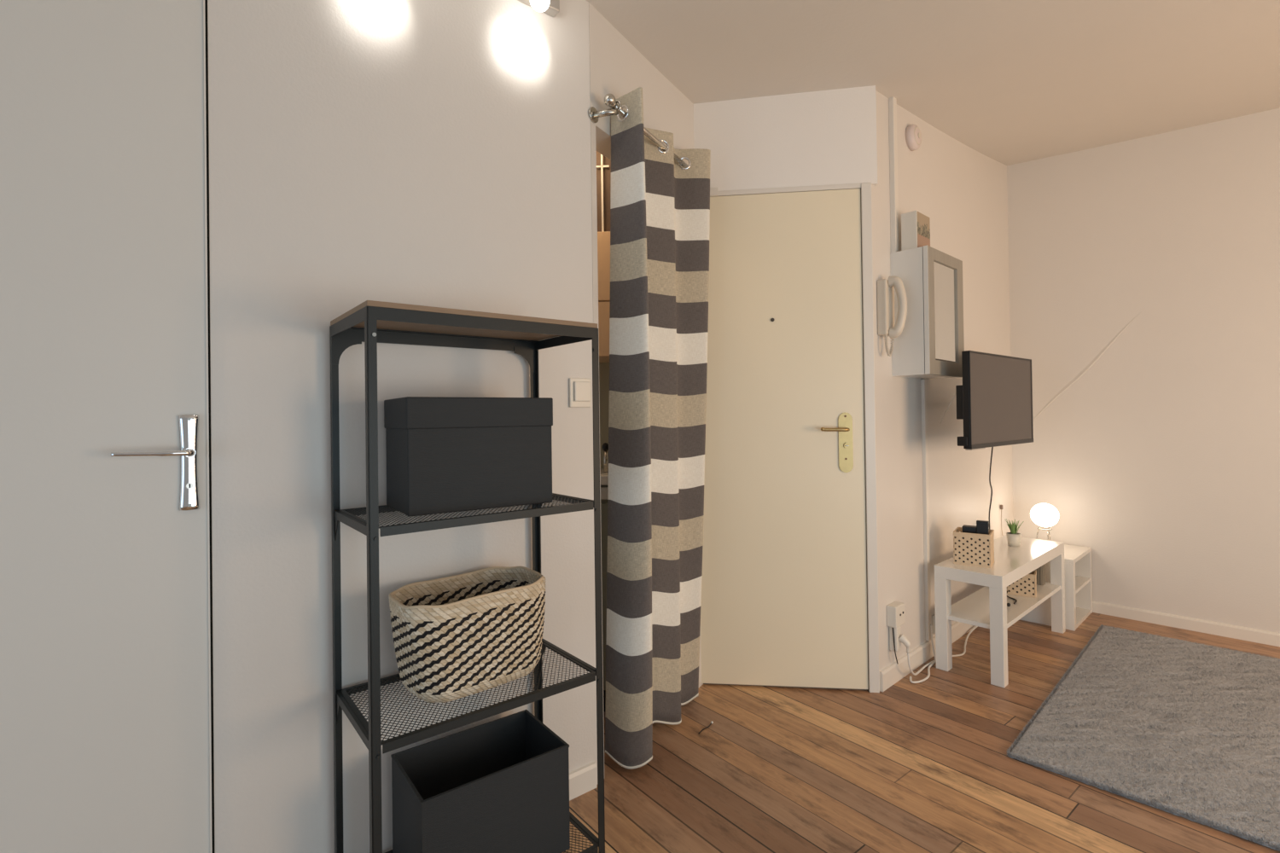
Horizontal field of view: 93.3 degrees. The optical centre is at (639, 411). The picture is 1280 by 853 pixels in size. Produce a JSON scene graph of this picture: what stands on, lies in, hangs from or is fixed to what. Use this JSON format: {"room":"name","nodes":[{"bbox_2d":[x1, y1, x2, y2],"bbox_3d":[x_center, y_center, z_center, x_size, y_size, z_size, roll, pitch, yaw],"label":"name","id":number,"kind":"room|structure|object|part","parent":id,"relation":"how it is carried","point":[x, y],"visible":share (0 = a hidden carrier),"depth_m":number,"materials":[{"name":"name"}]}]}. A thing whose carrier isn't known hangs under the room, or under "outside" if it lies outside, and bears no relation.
{"room":"studio apartment","nodes":[
{"label":"studio apartment","id":0,"kind":"room"},
{"bbox_2d":[207,0,597,852],"bbox_3d":[-1.311,-0.181,0.986,2.916,2.660,0.101,0,-1,-39],"label":"wall","id":1,"kind":"structure","parent":0,"point":[426,153],"depth_m":1.43,"materials":[{"name":"paint"}]},
{"bbox_2d":[0,0,214,852],"bbox_3d":[-1.224,0.098,1.006,0.833,2.100,0.148,0,-1,-39],"label":"door","id":2,"kind":"structure","parent":1,"relation":"in","point":[107,718],"depth_m":1.15,"materials":[{"name":"white paint"}]},
{"bbox_3d":[-0.941,0.083,1.172,0.128,0.019,0.050,0,-1,-39],"label":"lever","id":3,"kind":"part","parent":2,"relation":"part of","materials":[{"name":"silver metal"}]},
{"bbox_3d":[-0.915,0.103,1.228,0.035,0.192,0.009,0,-1,-39],"label":"plate","id":4,"kind":"part","parent":2,"relation":"part of","materials":[{"name":"silver metal"}]},
{"bbox_2d":[517,0,559,17],"bbox_3d":[-0.451,-1.163,1.554,0.600,0.132,0.119,0,-1,-39],"label":"wall spotlight","id":5,"kind":"object","parent":1,"relation":"attached to","point":[551,8],"visible":1,"depth_m":1.72,"materials":[{"name":"silver metal"}]},
{"bbox_3d":[-0.274,-1.127,1.654,0.054,0.057,0.054,0,-1,-39],"label":"bulb","id":6,"kind":"part","parent":5,"relation":"part of","materials":[{"name":"white glass"}]},
{"bbox_2d":[569,378,591,407],"bbox_3d":[-0.178,-0.056,1.819,0.076,0.088,0.017,0,-1,-39],"label":"light switch","id":7,"kind":"object","parent":1,"relation":"attached to","point":[579,389],"visible":1,"depth_m":1.81,"materials":[{"name":"plastic"}]},
{"bbox_2d":[569,762,596,801],"bbox_3d":[-0.497,1.105,1.545,0.929,0.074,0.012,0,-1,-39],"label":"baseboard","id":8,"kind":"structure","parent":1,"relation":"attached to","point":[583,780],"depth_m":1.80,"materials":[{"name":"paint"}]},
{"bbox_2d":[597,231,610,362],"bbox_3d":[-0.458,-0.437,2.438,0.920,0.470,0.288,-1,0,4],"label":"upper cabinet","id":9,"kind":"object","parent":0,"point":[603,238],"visible":0.02,"depth_m":2.27,"materials":[{"name":"brown wood"}]},
{"bbox_2d":[596,151,610,232],"bbox_3d":[-0.466,-0.872,2.449,0.920,0.400,0.212,-1,0,4],"label":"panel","id":10,"kind":"object","parent":9,"relation":"on","point":[603,164],"visible":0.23,"depth_m":2.33,"materials":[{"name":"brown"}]},
{"bbox_2d":[599,362,609,469],"bbox_3d":[-0.574,0.021,2.589,1.150,0.460,0.012,-1,0,7],"label":"tiles","id":11,"kind":"structure","parent":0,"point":[603,367],"depth_m":2.53,"materials":[{"name":"grey tile"}]},
{"bbox_2d":[588,2,703,753],"bbox_3d":[0.009,-0.190,2.224,0.100,2.660,0.780,-1,0,30],"label":"wall","id":12,"kind":"structure","parent":0,"point":[617,68],"depth_m":2.02,"materials":[{"name":"paint"}]},
{"bbox_2d":[588,93,688,168],"bbox_3d":[0.057,-0.935,2.149,0.082,0.075,0.719,-1,0,30],"label":"curtain rod","id":13,"kind":"object","parent":12,"relation":"attached to","point":[609,99],"visible":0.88,"depth_m":1.87,"materials":[{"name":"silver metal"}]},
{"bbox_3d":[0.076,-0.946,2.151,0.019,0.029,0.660,-1,0,30],"label":"rod","id":14,"kind":"part","parent":13,"relation":"part of","materials":[{"name":"silver metal"}]},
{"bbox_2d":[605,87,710,769],"bbox_3d":[0.080,0.061,2.145,0.185,2.130,0.552,-1,0,30],"label":"curtain","id":15,"kind":"object","parent":13,"relation":"hanging from","point":[660,208],"visible":0.98,"depth_m":2.15,"materials":[{"name":"fabric"}]},
{"bbox_2d":[693,85,877,191],"bbox_3d":[0.011,-0.187,2.634,1.950,2.660,0.160,-1,0,7],"label":"wall","id":16,"kind":"structure","parent":0,"point":[821,137],"depth_m":2.49,"materials":[{"name":"paint"}]},
{"bbox_2d":[700,182,879,692],"bbox_3d":[0.579,0.101,2.487,0.744,2.068,0.115,-1,0,7],"label":"door","id":17,"kind":"structure","parent":16,"relation":"in","point":[789,578],"depth_m":2.48,"materials":[{"name":"paint"}]},
{"bbox_3d":[0.269,-0.913,2.520,0.110,0.033,0.014,-1,0,7],"label":"casing","id":18,"kind":"part","parent":17,"relation":"part of","materials":[{"name":"paint"}]},
{"bbox_3d":[0.786,0.071,2.418,0.122,0.019,0.040,-1,0,-10],"label":"lever","id":19,"kind":"part","parent":17,"relation":"part of","materials":[{"name":"gold metal"}]},
{"bbox_3d":[0.833,0.126,2.448,0.055,0.244,0.005,-1,0,7],"label":"plate","id":20,"kind":"part","parent":17,"relation":"part of","materials":[{"name":"gold metal"}]},
{"bbox_3d":[0.835,0.138,2.441,0.023,0.023,0.008,-1,0,7],"label":"lock knob","id":21,"kind":"part","parent":17,"relation":"part of","materials":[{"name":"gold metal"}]},
{"bbox_2d":[561,612,1279,852],"bbox_3d":[1.016,1.161,1.491,7.200,0.080,6.200,-1,0,0],"label":"floor","id":22,"kind":"structure","parent":0,"point":[926,766],"depth_m":1.86,"materials":[{"name":"brown wood"}]},
{"bbox_2d":[329,300,605,852],"bbox_3d":[-0.396,0.465,1.419,0.529,1.350,0.315,0,-1,-39],"label":"storage shelf","id":23,"kind":"object","parent":22,"relation":"on","point":[371,322],"visible":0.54,"depth_m":1.36,"materials":[{"name":"black metal"}]},
{"bbox_3d":[-0.688,0.487,1.376,0.018,1.314,0.018,0,-1,-39],"label":"post","id":24,"kind":"part","parent":23,"relation":"part of","materials":[{"name":"black metal"}]},
{"bbox_3d":[-0.504,0.482,1.146,0.018,1.314,0.018,0,-1,-39],"label":"post","id":25,"kind":"part","parent":23,"relation":"part of","materials":[{"name":"black metal"}]},
{"bbox_3d":[-0.399,0.230,1.421,0.523,0.019,0.309,0,-1,-39],"label":"shelf","id":26,"kind":"part","parent":23,"relation":"part of","materials":[{"name":"black metal"}]},
{"bbox_3d":[-0.400,0.223,1.422,0.490,0.001,0.291,0,-1,-39],"label":"panel","id":27,"kind":"part","parent":23,"relation":"part of","materials":[{"name":"black metal"}]},
{"bbox_3d":[-0.393,0.640,1.418,0.523,0.019,0.309,0,-1,-39],"label":"shelf","id":28,"kind":"part","parent":23,"relation":"part of","materials":[{"name":"black metal"}]},
{"bbox_2d":[388,566,545,703],"bbox_3d":[-0.402,0.520,1.444,0.359,0.221,0.229,0,-1,-42],"label":"woven basket","id":29,"kind":"object","parent":23,"relation":"on","point":[455,637],"visible":1,"depth_m":1.35,"materials":[{"name":"beige wicker"}]},
{"bbox_2d":[384,396,552,517],"bbox_3d":[-0.410,0.096,1.452,0.339,0.252,0.222,0,-1,-34],"label":"storage box","id":30,"kind":"object","parent":23,"relation":"on","point":[445,455],"visible":1,"depth_m":1.35,"materials":[{"name":"black cardboard"}]},
{"bbox_3d":[-0.411,0.004,1.452,0.339,0.068,0.222,0,-1,-34],"label":"lid","id":31,"kind":"part","parent":30,"relation":"part of","materials":[{"name":"black cardboard"}]},
{"bbox_3d":[-0.394,0.634,1.419,0.490,0.001,0.291,0,-1,-39],"label":"panel","id":32,"kind":"part","parent":23,"relation":"part of","materials":[{"name":"black metal"}]},
{"bbox_2d":[390,709,570,852],"bbox_3d":[-0.373,0.922,1.426,0.347,0.246,0.224,0,-1,-37],"label":"storage box","id":33,"kind":"object","parent":23,"relation":"on","point":[501,785],"visible":1,"depth_m":1.39,"materials":[{"name":"black cardboard"}]},
{"bbox_3d":[-0.388,1.055,1.415,0.523,0.019,0.309,0,-1,-39],"label":"shelf","id":34,"kind":"part","parent":23,"relation":"part of","materials":[{"name":"black metal"}]},
{"bbox_3d":[-0.289,0.483,1.695,0.018,1.314,0.018,0,-1,-39],"label":"post","id":35,"kind":"part","parent":23,"relation":"part of","materials":[{"name":"black metal"}]},
{"bbox_3d":[-0.389,1.049,1.416,0.490,0.001,0.291,0,-1,-39],"label":"panel","id":36,"kind":"part","parent":23,"relation":"part of","materials":[{"name":"black metal"}]},
{"bbox_3d":[-0.105,0.479,1.465,0.018,1.314,0.018,0,-1,-39],"label":"post","id":37,"kind":"part","parent":23,"relation":"part of","materials":[{"name":"black metal"}]},
{"bbox_2d":[600,468,608,712],"bbox_3d":[-0.467,0.696,2.420,0.990,0.905,0.330,-1,0,4],"label":"base cabinet","id":38,"kind":"object","parent":22,"relation":"on","point":[604,477],"visible":0.02,"depth_m":2.24,"materials":[{"name":"white plastic"}]},
{"bbox_3d":[-0.180,0.683,2.256,0.365,0.680,0.018,-1,0,4],"label":"door","id":39,"kind":"part","parent":38,"relation":"part of","materials":[{"name":"brown wood"}]},
{"bbox_2d":[600,468,608,485],"bbox_3d":[-0.472,0.261,2.423,0.990,0.035,0.330,-1,0,4],"label":"countertop","id":40,"kind":"structure","parent":38,"relation":"on","point":[604,477],"depth_m":2.23,"materials":[{"name":"white paint"}]},
{"bbox_2d":[601,442,608,473],"bbox_3d":[-0.128,0.180,2.338,0.037,0.117,0.029,-1,0,0],"label":"faucet","id":41,"kind":"object","parent":40,"relation":"on","point":[605,446],"visible":0.91,"depth_m":2.33,"materials":[{"name":"silver metal"}]},
{"bbox_3d":[-0.129,0.138,2.338,0.037,0.034,0.029,-1,0,0],"label":"knob","id":42,"kind":"part","parent":41,"relation":"part of","materials":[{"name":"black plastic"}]},
{"bbox_3d":[-0.132,0.196,2.339,0.018,0.085,0.018,-1,0,0],"label":"stem","id":43,"kind":"part","parent":41,"relation":"part of","materials":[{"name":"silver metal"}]},
{"bbox_3d":[-0.185,0.306,2.259,0.365,0.045,0.018,-1,0,4],"label":"drawer","id":44,"kind":"part","parent":38,"relation":"part of","materials":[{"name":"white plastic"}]},
{"bbox_2d":[909,624,936,683],"bbox_3d":[1.237,1.047,2.613,0.058,0.160,0.315,-1,-1,43],"label":"power cable","id":45,"kind":"object","parent":22,"relation":"on","point":[931,626],"visible":0.98,"depth_m":2.66,"materials":[{"name":"white plastic"}]},
{"bbox_2d":[907,626,977,675],"bbox_3d":[1.456,1.052,2.807,0.977,0.145,0.079,0,-1,-43],"label":"power cable","id":46,"kind":"object","parent":22,"relation":"on","point":[975,627],"visible":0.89,"depth_m":2.69,"materials":[{"name":"white plastic"}]},
{"bbox_2d":[934,535,1065,687],"bbox_3d":[1.728,0.896,2.863,0.926,0.451,0.269,0,-1,-42],"label":"tv stand","id":47,"kind":"object","parent":22,"relation":"on","point":[986,608],"visible":0.96,"depth_m":2.64,"materials":[{"name":"white paint"}]},
{"bbox_3d":[1.330,0.926,2.651,0.050,0.399,0.050,0,-1,-42],"label":"leg","id":48,"kind":"part","parent":47,"relation":"part of","materials":[{"name":"white paint"}]},
{"bbox_2d":[952,527,994,568],"bbox_3d":[1.483,0.602,2.686,0.146,0.142,0.139,-1,-1,36],"label":"woven box","id":49,"kind":"object","parent":47,"relation":"on","point":[973,549],"visible":0.98,"depth_m":2.63,"materials":[{"name":"beige wood"}]},
{"bbox_2d":[962,524,976,533],"bbox_3d":[1.469,0.534,2.690,0.056,0.048,0.044,-1,-1,36],"label":"remote control","id":50,"kind":"object","parent":49,"relation":"on","point":[968,529],"visible":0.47,"depth_m":2.67,"materials":[{"name":"black plastic"}]},
{"bbox_2d":[976,520,989,535],"bbox_3d":[1.502,0.518,2.649,0.046,0.078,0.024,-1,-1,36],"label":"remote control","id":51,"kind":"object","parent":49,"relation":"on","point":[982,526],"visible":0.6,"depth_m":2.64,"materials":[{"name":"black plastic"}]},
{"bbox_3d":[1.477,0.923,2.488,0.050,0.399,0.050,0,-1,-42],"label":"leg","id":52,"kind":"part","parent":47,"relation":"part of","materials":[{"name":"white paint"}]},
{"bbox_2d":[948,581,1060,628],"bbox_3d":[1.728,0.891,2.863,0.902,0.018,0.257,0,-1,-42],"label":"shelf","id":53,"kind":"object","parent":47,"relation":"attached to","point":[974,609],"depth_m":2.73,"materials":[{"name":"white paint"}]},
{"bbox_2d":[1006,590,1017,606],"bbox_3d":[1.705,0.855,2.790,0.058,0.054,0.159,-1,-1,34],"label":"cable","id":54,"kind":"object","parent":47,"relation":"on","point":[1015,600],"visible":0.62,"depth_m":2.79,"materials":[{"name":"black plastic"}]},
{"bbox_2d":[1006,518,1023,546],"bbox_3d":[1.864,0.601,3.011,0.068,0.136,0.068,-1,0,0],"label":"potted plant","id":55,"kind":"object","parent":47,"relation":"on","point":[1014,538],"visible":1,"depth_m":3.00,"materials":[{"name":"plant"}]},
{"bbox_3d":[1.863,0.638,3.012,0.066,0.062,0.066,-1,0,0],"label":"pot","id":56,"kind":"part","parent":55,"relation":"part of","materials":[{"name":"white ceramic"}]},
{"bbox_2d":[1006,570,1036,598],"bbox_3d":[1.849,0.826,2.927,0.119,0.108,0.104,-1,-1,36],"label":"woven box","id":57,"kind":"object","parent":47,"relation":"on","point":[1026,585],"visible":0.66,"depth_m":2.88,"materials":[{"name":"beige wood"}]},
{"bbox_2d":[1035,564,1045,585],"bbox_3d":[1.995,0.812,3.119,0.043,0.135,0.153,0,-1,-42],"label":"books","id":58,"kind":"object","parent":47,"relation":"on","point":[1040,571],"visible":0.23,"depth_m":3.06,"materials":[{"name":"beige paper"}]},
{"bbox_2d":[1029,503,1058,541],"bbox_3d":[2.209,0.629,3.299,0.132,0.254,0.132,-1,0,0],"label":"globe lamp","id":59,"kind":"object","parent":47,"relation":"on","point":[1045,515],"visible":0.98,"depth_m":3.26,"materials":[{"name":"white glass"}]},
{"bbox_3d":[2.208,0.565,3.299,0.132,0.128,0.132,-1,0,0],"label":"globe","id":60,"kind":"part","parent":59,"relation":"part of","materials":[{"name":"white glass"}]},
{"bbox_3d":[2.126,0.918,3.076,0.050,0.399,0.050,0,-1,-42],"label":"leg","id":61,"kind":"part","parent":47,"relation":"part of","materials":[{"name":"white paint"}]},
{"bbox_2d":[1020,544,1092,631],"bbox_3d":[2.233,0.939,3.346,0.407,0.360,0.364,0,-1,-43],"label":"shelf unit","id":62,"kind":"object","parent":22,"relation":"on","point":[1077,559],"visible":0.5,"depth_m":3.19,"materials":[{"name":"white paint"}]},
{"bbox_3d":[2.097,0.949,3.220,0.035,0.340,0.363,0,-1,-43],"label":"panel","id":63,"kind":"part","parent":62,"relation":"part of","materials":[{"name":"white paint"}]},
{"bbox_3d":[2.231,0.768,3.348,0.407,0.020,0.364,0,-1,-43],"label":"panel","id":64,"kind":"part","parent":62,"relation":"part of","materials":[{"name":"white paint"}]},
{"bbox_3d":[2.375,0.948,3.479,0.018,0.340,0.363,0,-1,-43],"label":"panel","id":65,"kind":"part","parent":62,"relation":"part of","materials":[{"name":"white paint"}]},
{"bbox_2d":[1006,624,1279,851],"bbox_3d":[2.450,1.094,1.858,1.673,0.020,1.918,0,-1,-44],"label":"rug","id":66,"kind":"object","parent":22,"relation":"on","point":[1189,730],"visible":1,"depth_m":2.09,"materials":[{"name":"grey carpet"}]},
{"bbox_2d":[585,0,1279,165],"bbox_3d":[0.705,-1.456,1.286,6.250,0.440,5.750,-1,0,0],"label":"ceiling","id":67,"kind":"structure","parent":0,"point":[1013,82],"depth_m":2.25,"materials":[{"name":"paint"}]},
{"bbox_2d":[871,90,1013,670],"bbox_3d":[1.596,-0.255,3.121,1.870,2.760,0.100,0,-1,-43],"label":"wall","id":68,"kind":"structure","parent":0,"point":[962,191],"depth_m":2.87,"materials":[{"name":"paint"}]},
{"bbox_2d":[876,275,907,356],"bbox_3d":[1.032,-0.388,2.457,0.080,0.330,0.105,0,-1,-43],"label":"intercom","id":69,"kind":"object","parent":68,"relation":"attached to","point":[886,327],"visible":1,"depth_m":2.45,"materials":[{"name":"beige plastic"}]},
{"bbox_3d":[1.014,-0.273,2.460,0.052,0.101,0.021,-1,0,-28],"label":"cord","id":70,"kind":"part","parent":69,"relation":"part of","materials":[{"name":"beige plastic"}]},
{"bbox_2d":[888,96,899,253],"bbox_3d":[1.080,-0.947,2.570,0.034,0.830,0.022,0,-1,-43],"label":"duct","id":71,"kind":"object","parent":68,"relation":"attached to","point":[892,101],"visible":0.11,"depth_m":2.56,"materials":[{"name":"paint"}]},
{"bbox_2d":[886,601,904,628],"bbox_3d":[1.060,0.841,2.501,0.085,0.085,0.042,0,-1,-43],"label":"wall socket","id":72,"kind":"object","parent":68,"relation":"attached to","point":[895,611],"visible":1,"depth_m":2.48,"materials":[{"name":"white plastic"}]},
{"bbox_2d":[889,626,911,664],"bbox_3d":[1.069,0.961,2.484,0.056,0.155,0.076,0,-1,-43],"label":"plug","id":73,"kind":"object","parent":72,"relation":"attached to","point":[895,638],"visible":0.96,"depth_m":2.48,"materials":[{"name":"white plastic"}]},
{"bbox_2d":[905,123,921,151],"bbox_3d":[1.229,-1.228,2.701,0.110,0.110,0.042,0,-1,-43],"label":"smoke detector","id":74,"kind":"object","parent":68,"relation":"attached to","point":[913,135],"visible":1,"depth_m":2.68,"materials":[{"name":"plastic"}]},
{"bbox_2d":[920,379,930,641],"bbox_3d":[1.304,0.448,2.755,0.028,1.188,0.016,0,-1,-43],"label":"duct","id":75,"kind":"object","parent":68,"relation":"attached to","point":[923,382],"visible":1,"depth_m":2.75,"materials":[{"name":"paint"}]},
{"bbox_2d":[890,245,964,378],"bbox_3d":[1.258,-0.413,2.635,0.386,0.522,0.154,0,-1,-43],"label":"upper cabinet","id":76,"kind":"object","parent":68,"relation":"attached to","point":[930,345],"visible":0.99,"depth_m":2.52,"materials":[{"name":"white paint"}]},
{"bbox_2d":[901,210,930,250],"bbox_3d":[1.171,-0.752,2.566,0.135,0.158,0.066,0,-1,-43],"label":"block","id":77,"kind":"object","parent":76,"relation":"on","point":[915,225],"visible":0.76,"depth_m":2.52,"materials":[{"name":"white plastic"}]},
{"bbox_2d":[916,211,930,247],"bbox_3d":[1.193,-0.753,2.542,0.128,0.152,0.001,0,-1,-43],"label":"print","id":78,"kind":"object","parent":77,"relation":"attached to","point":[922,221],"depth_m":2.54},
{"bbox_2d":[933,260,957,362],"bbox_3d":[1.302,-0.420,2.585,0.256,0.415,0.004,0,-1,-43],"label":"mirror","id":79,"kind":"object","parent":76,"relation":"attached to","point":[945,271],"depth_m":2.59,"materials":[{"name":"clear glass"}]},
{"bbox_3d":[1.304,-0.414,2.587,0.385,0.522,0.018,0,-1,-43],"label":"door","id":80,"kind":"part","parent":76,"relation":"part of","materials":[{"name":"grey wood"}]},
{"bbox_2d":[879,622,975,692],"bbox_3d":[1.613,1.085,3.033,1.753,0.080,0.012,0,-1,-43],"label":"baseboard","id":81,"kind":"structure","parent":68,"relation":"attached to","point":[889,676],"depth_m":2.63,"materials":[{"name":"paint"}]},
{"bbox_2d":[931,614,935,634],"bbox_3d":[1.390,0.986,2.809,0.070,0.080,0.038,0,-1,-43],"label":"wall socket","id":82,"kind":"object","parent":68,"relation":"attached to","point":[933,616],"visible":0.16,"depth_m":2.79,"materials":[{"name":"white plastic"}]},
{"bbox_2d":[940,350,1033,529],"bbox_3d":[1.521,0.212,2.770,0.737,0.917,0.277,0,-1,-40],"label":"television","id":83,"kind":"object","parent":68,"relation":"attached to","point":[994,399],"visible":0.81,"depth_m":2.60,"materials":[{"name":"black plastic"}]},
{"bbox_3d":[1.622,0.408,2.812,0.023,0.522,0.417,-1,0,26],"label":"power cord","id":84,"kind":"part","parent":83,"relation":"part of","materials":[{"name":"plastic"}]},
{"bbox_2d":[1000,505,1002,535],"bbox_3d":[2.091,0.647,3.474,0.046,0.222,0.016,-1,0,-19],"label":"lamp cord","id":85,"kind":"object","parent":68,"relation":"attached to","point":[1001,506],"visible":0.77,"depth_m":3.47,"materials":[{"name":"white plastic"}]},
{"bbox_2d":[1006,107,1279,633],"bbox_3d":[3.162,-0.279,2.736,0.106,2.760,2.600,0,-1,-43],"label":"wall","id":86,"kind":"structure","parent":0,"point":[1144,272],"depth_m":3.16,"materials":[{"name":"paint"}]},
{"bbox_2d":[1092,600,1279,646],"bbox_3d":[3.107,1.071,2.726,0.012,0.062,2.500,0,-1,-43],"label":"baseboard","id":87,"kind":"structure","parent":86,"relation":"attached to","point":[1271,638],"depth_m":3.06,"materials":[{"name":"paint"}]}
]}

